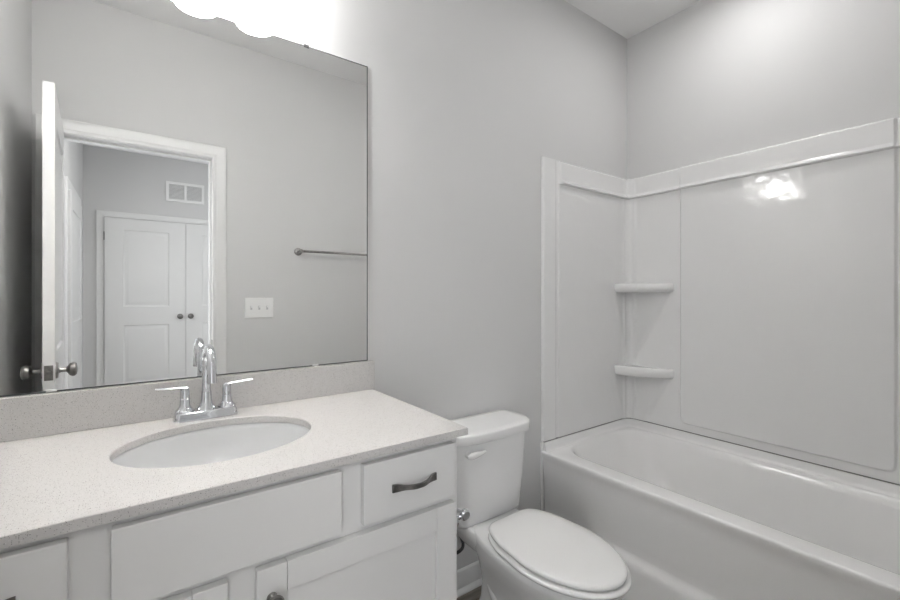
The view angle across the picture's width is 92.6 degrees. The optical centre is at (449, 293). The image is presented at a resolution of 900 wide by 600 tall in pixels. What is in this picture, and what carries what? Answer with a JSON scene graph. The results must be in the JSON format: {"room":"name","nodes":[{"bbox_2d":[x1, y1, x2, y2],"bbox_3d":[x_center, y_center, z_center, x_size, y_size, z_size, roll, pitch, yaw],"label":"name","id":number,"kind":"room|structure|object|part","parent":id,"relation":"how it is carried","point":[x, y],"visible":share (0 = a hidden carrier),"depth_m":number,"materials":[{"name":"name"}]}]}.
{"room":"bathroom","nodes":[
{"label":"bathroom","id":0,"kind":"room"},
{"bbox_2d":[6,0,626,569],"bbox_3d":[-0.099,-0.129,1.772,2.980,2.745,0.120,0,0,-36],"label":"wall","id":1,"kind":"structure","parent":0,"point":[467,99],"depth_m":1.82,"materials":[{"name":"white paint"}]},
{"bbox_2d":[0,0,367,396],"bbox_3d":[-0.731,-0.291,1.231,1.074,1.062,0.008,0,0,-36],"label":"wall mirror","id":2,"kind":"object","parent":1,"relation":"attached to","point":[177,179],"visible":1,"depth_m":1.19,"materials":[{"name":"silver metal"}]},
{"bbox_2d":[0,360,374,441],"bbox_3d":[-0.720,0.291,1.232,1.098,0.101,0.020,0,0,-36],"label":"backsplash","id":3,"kind":"structure","parent":1,"relation":"attached to","point":[51,413],"depth_m":1.16,"materials":[{"name":"stone"}]},
{"bbox_2d":[457,560,481,597],"bbox_3d":[0.076,1.198,1.810,0.918,0.092,0.026,0,0,-36],"label":"baseboard","id":4,"kind":"structure","parent":1,"relation":"attached to","point":[469,578],"depth_m":1.81,"materials":[{"name":"white paint"}]},
{"bbox_2d":[457,585,481,599],"bbox_3d":[1.215,1.294,0.027,3.045,0.100,4.490,0,0,-36],"label":"floor","id":5,"kind":"structure","parent":0,"point":[474,594],"depth_m":1.77,"materials":[{"name":"plastic"}]},
{"bbox_2d":[0,437,456,599],"bbox_3d":[-0.561,0.803,0.992,1.071,0.882,0.595,0,0,-36],"label":"vanity cabinet","id":6,"kind":"object","parent":5,"relation":"on","point":[384,527],"visible":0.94,"depth_m":0.84,"materials":[{"name":"white paint"}]},
{"bbox_3d":[-0.679,0.440,0.586,0.238,0.132,0.019,0,0,-36],"label":"drawer","id":7,"kind":"part","parent":6,"relation":"part of","materials":[{"name":"white paint"}]},
{"bbox_3d":[-0.591,0.821,0.650,0.456,0.597,0.019,0,0,-36],"label":"cabinet door","id":8,"kind":"part","parent":6,"relation":"part of","materials":[{"name":"white paint"}]},
{"bbox_2d":[0,389,467,549],"bbox_3d":[-0.561,0.351,1.010,1.092,0.018,0.565,0,0,-36],"label":"countertop","id":9,"kind":"structure","parent":6,"relation":"on","point":[57,484],"depth_m":0.88,"materials":[{"name":"stone"}]},
{"bbox_2d":[155,344,251,422],"bbox_3d":[-0.676,0.238,1.194,0.174,0.207,0.174,0,0,9],"label":"faucet","id":10,"kind":"object","parent":9,"relation":"on","point":[206,409],"visible":1,"depth_m":1.18,"materials":[{"name":"silver metal"}]},
{"bbox_3d":[-0.743,0.254,1.148,0.073,0.013,0.015,0,0,-38],"label":"lever","id":11,"kind":"part","parent":10,"relation":"part of","materials":[{"name":"silver metal"}]},
{"bbox_3d":[-0.720,0.286,1.167,0.046,0.067,0.046,0,0,-36],"label":"handle post","id":12,"kind":"part","parent":10,"relation":"part of","materials":[{"name":"silver metal"}]},
{"bbox_3d":[-0.679,0.330,1.197,0.156,0.024,0.052,0,0,-36],"label":"plate","id":13,"kind":"part","parent":10,"relation":"part of","materials":[{"name":"silver metal"}]},
{"bbox_3d":[-0.649,0.227,1.157,0.046,0.185,0.146,0,0,-36],"label":"spout","id":14,"kind":"part","parent":10,"relation":"part of","materials":[{"name":"silver metal"}]},
{"bbox_3d":[-0.637,0.286,1.227,0.046,0.067,0.046,0,0,-36],"label":"handle post","id":15,"kind":"part","parent":10,"relation":"part of","materials":[{"name":"silver metal"}]},
{"bbox_3d":[-0.612,0.254,1.244,0.073,0.013,0.015,0,0,-34],"label":"lever","id":16,"kind":"part","parent":10,"relation":"part of","materials":[{"name":"silver metal"}]},
{"bbox_2d":[112,422,309,467],"bbox_3d":[-0.547,0.435,1.027,0.440,0.148,0.358,0,0,-36],"label":"sink","id":17,"kind":"object","parent":9,"relation":"in","point":[234,441],"visible":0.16,"depth_m":1.16,"materials":[{"name":"white ceramic"}]},
{"bbox_3d":[-0.331,0.580,0.810,0.033,0.033,0.030,0,0,-36],"label":"door knob","id":18,"kind":"part","parent":6,"relation":"part of","materials":[{"name":"silver metal"}]},
{"bbox_3d":[-0.180,0.821,0.951,0.465,0.597,0.019,0,0,-36],"label":"cabinet door","id":19,"kind":"part","parent":6,"relation":"part of","materials":[{"name":"white paint"}]},
{"bbox_3d":[-0.092,0.440,1.015,0.248,0.132,0.019,0,0,-36],"label":"drawer","id":20,"kind":"part","parent":6,"relation":"part of","materials":[{"name":"white paint"}]},
{"bbox_3d":[-0.076,0.441,0.999,0.120,0.018,0.026,0,0,-36],"label":"pull handle","id":21,"kind":"part","parent":6,"relation":"part of","materials":[{"name":"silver metal"}]},
{"bbox_2d":[457,508,469,527],"bbox_3d":[-0.013,0.589,1.192,0.050,0.048,0.180,0,0,-36],"label":"paper holder","id":22,"kind":"object","parent":6,"relation":"attached to","point":[463,514],"visible":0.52,"depth_m":1.13,"materials":[{"name":"silver metal"}]},
{"bbox_2d":[450,410,631,599],"bbox_3d":[0.268,0.879,1.502,0.466,0.730,0.722,0,0,-36],"label":"toilet","id":23,"kind":"object","parent":5,"relation":"on","point":[525,554],"visible":0.83,"depth_m":1.50,"materials":[{"name":"white ceramic"}]},
{"bbox_3d":[0.094,0.589,1.576,0.080,0.027,0.037,0,0,-36],"label":"flush lever","id":24,"kind":"part","parent":23,"relation":"part of","materials":[{"name":"white plastic"}]},
{"bbox_3d":[0.134,0.535,1.719,0.427,0.042,0.213,0,0,-36],"label":"tank lid","id":25,"kind":"part","parent":23,"relation":"part of","materials":[{"name":"white ceramic"}]},
{"bbox_3d":[0.131,0.717,1.723,0.400,0.322,0.192,0,0,-36],"label":"tank","id":26,"kind":"part","parent":23,"relation":"part of","materials":[{"name":"white ceramic"}]},
{"bbox_3d":[0.313,1.055,1.474,0.322,0.378,0.595,0,0,-36],"label":"bowl","id":27,"kind":"part","parent":23,"relation":"part of","materials":[{"name":"white ceramic"}]},
{"bbox_3d":[0.354,0.831,1.423,0.324,0.020,0.468,0,0,-36],"label":"seat lid","id":28,"kind":"part","parent":23,"relation":"part of","materials":[{"name":"white plastic"}]},
{"bbox_3d":[0.360,0.854,1.415,0.348,0.016,0.472,0,0,-36],"label":"seat","id":29,"kind":"part","parent":23,"relation":"part of","materials":[{"name":"white plastic"}]},
{"bbox_2d":[540,418,899,599],"bbox_3d":[1.161,0.981,1.731,0.746,0.526,1.432,0,0,-36],"label":"bathtub","id":30,"kind":"object","parent":5,"relation":"on","point":[690,516],"visible":0.87,"depth_m":1.71,"materials":[{"name":"white plastic"}]},
{"bbox_3d":[0.446,0.983,2.094,0.018,0.522,0.004,0,0,-36],"label":"edge trim","id":31,"kind":"part","parent":30,"relation":"part of","materials":[{"name":"white plastic"}]},
{"bbox_2d":[565,0,700,38],"bbox_3d":[1.215,-1.551,0.027,3.045,0.100,4.490,0,0,-36],"label":"ceiling","id":32,"kind":"structure","parent":0,"point":[627,18],"depth_m":2.28,"materials":[{"name":"white paint"}]},
{"bbox_2d":[627,0,899,178],"bbox_3d":[1.514,-0.129,1.987,0.120,2.745,1.436,0,0,-36],"label":"wall","id":33,"kind":"structure","parent":0,"point":[712,79],"depth_m":2.01,"materials":[{"name":"white paint"}]},
{"bbox_2d":[541,117,899,483],"bbox_3d":[1.176,0.025,1.747,0.772,1.385,1.445,0,0,-36],"label":"tub surround","id":34,"kind":"object","parent":33,"relation":"attached to","point":[749,298],"visible":1,"depth_m":2.04,"materials":[{"name":"white plastic"}]},
{"bbox_2d":[614,365,673,378],"bbox_3d":[1.071,0.430,2.384,0.301,0.056,0.147,0,0,44],"label":"corner shelf","id":35,"kind":"object","parent":34,"relation":"attached to","point":[639,371],"depth_m":2.35,"materials":[{"name":"white plastic"}]},
{"bbox_2d":[614,283,673,292],"bbox_3d":[1.071,-0.034,2.384,0.301,0.052,0.147,0,0,44],"label":"corner shelf","id":36,"kind":"object","parent":34,"relation":"attached to","point":[618,287],"depth_m":2.34,"materials":[{"name":"white plastic"}]}
]}

